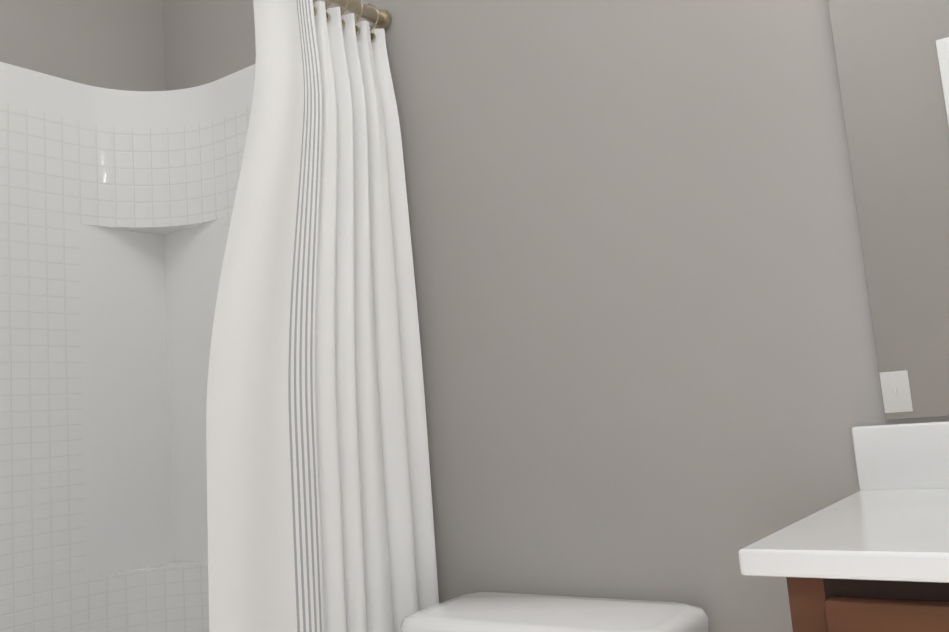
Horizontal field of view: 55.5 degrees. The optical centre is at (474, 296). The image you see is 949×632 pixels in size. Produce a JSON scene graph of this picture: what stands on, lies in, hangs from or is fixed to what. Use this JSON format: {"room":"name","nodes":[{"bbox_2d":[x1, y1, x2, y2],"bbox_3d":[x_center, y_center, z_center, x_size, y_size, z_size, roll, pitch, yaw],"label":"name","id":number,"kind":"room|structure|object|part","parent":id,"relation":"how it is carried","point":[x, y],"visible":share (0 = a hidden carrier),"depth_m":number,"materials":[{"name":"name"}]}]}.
{"room":"bathroom","nodes":[
{"label":"bathroom","id":0,"kind":"room"},
{"bbox_2d":[0,0,164,90],"bbox_3d":[-1.227,0.018,1.632,0.100,2.740,1.730,-10,-9,35],"label":"wall","id":1,"kind":"structure","parent":0,"point":[114,44],"depth_m":2.14,"materials":[{"name":"paint"}]},
{"bbox_2d":[162,0,948,631],"bbox_3d":[0.341,-0.121,1.529,2.600,2.740,0.100,-10,-9,35],"label":"wall","id":2,"kind":"structure","parent":0,"point":[650,366],"depth_m":1.52,"materials":[{"name":"paint"}]},
{"bbox_2d":[324,0,390,29],"bbox_3d":[-0.631,-0.621,1.257,0.042,0.042,1.524,-10,-9,35],"label":"shower curtain rod","id":3,"kind":"object","parent":2,"relation":"attached to","point":[368,13],"visible":0.81,"depth_m":1.82,"materials":[{"name":"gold metal"}]},
{"bbox_2d":[206,0,438,631],"bbox_3d":[-0.273,0.195,1.539,0.094,1.634,0.495,-10,-9,35],"label":"shower curtain","id":4,"kind":"object","parent":3,"relation":"hanging from","point":[319,508],"visible":1,"depth_m":1.54,"materials":[{"name":"fabric"}]},
{"bbox_2d":[828,0,948,418],"bbox_3d":[0.900,-0.340,1.078,0.880,0.926,0.010,-10,-9,35],"label":"mirror","id":5,"kind":"object","parent":2,"relation":"attached to","point":[892,58],"visible":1,"depth_m":1.27,"materials":[{"name":"clear glass"}]},
{"bbox_3d":[-0.061,1.219,0.711,2.700,0.060,1.730,-10,-9,35],"label":"floor","id":6,"kind":"structure","parent":0,"visible":0},
{"bbox_2d":[0,20,372,631],"bbox_3d":[-0.874,0.247,1.363,0.707,2.160,1.525,-10,-9,35],"label":"tub surround","id":7,"kind":"object","parent":6,"relation":"on","point":[116,208],"visible":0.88,"depth_m":2.01,"materials":[{"name":"plastic"}]},
{"bbox_2d":[400,592,709,631],"bbox_3d":[-0.002,0.858,1.174,0.473,0.766,0.730,-10,-9,35],"label":"toilet","id":8,"kind":"object","parent":6,"relation":"on","point":[491,612],"visible":0.98,"depth_m":1.39,"materials":[{"name":"white ceramic"}]},
{"bbox_2d":[738,421,948,631],"bbox_3d":[0.795,0.610,0.749,0.907,1.019,0.544,-10,-9,35],"label":"bathroom vanity","id":9,"kind":"object","parent":6,"relation":"on","point":[872,555],"visible":1,"depth_m":0.85,"materials":[{"name":"white stone"}]},
{"bbox_3d":[0.641,0.279,0.600,0.774,0.114,0.020,-10,-9,35],"label":"drawer","id":10,"kind":"part","parent":9,"relation":"part of","materials":[{"name":"brown wood"}]}
]}

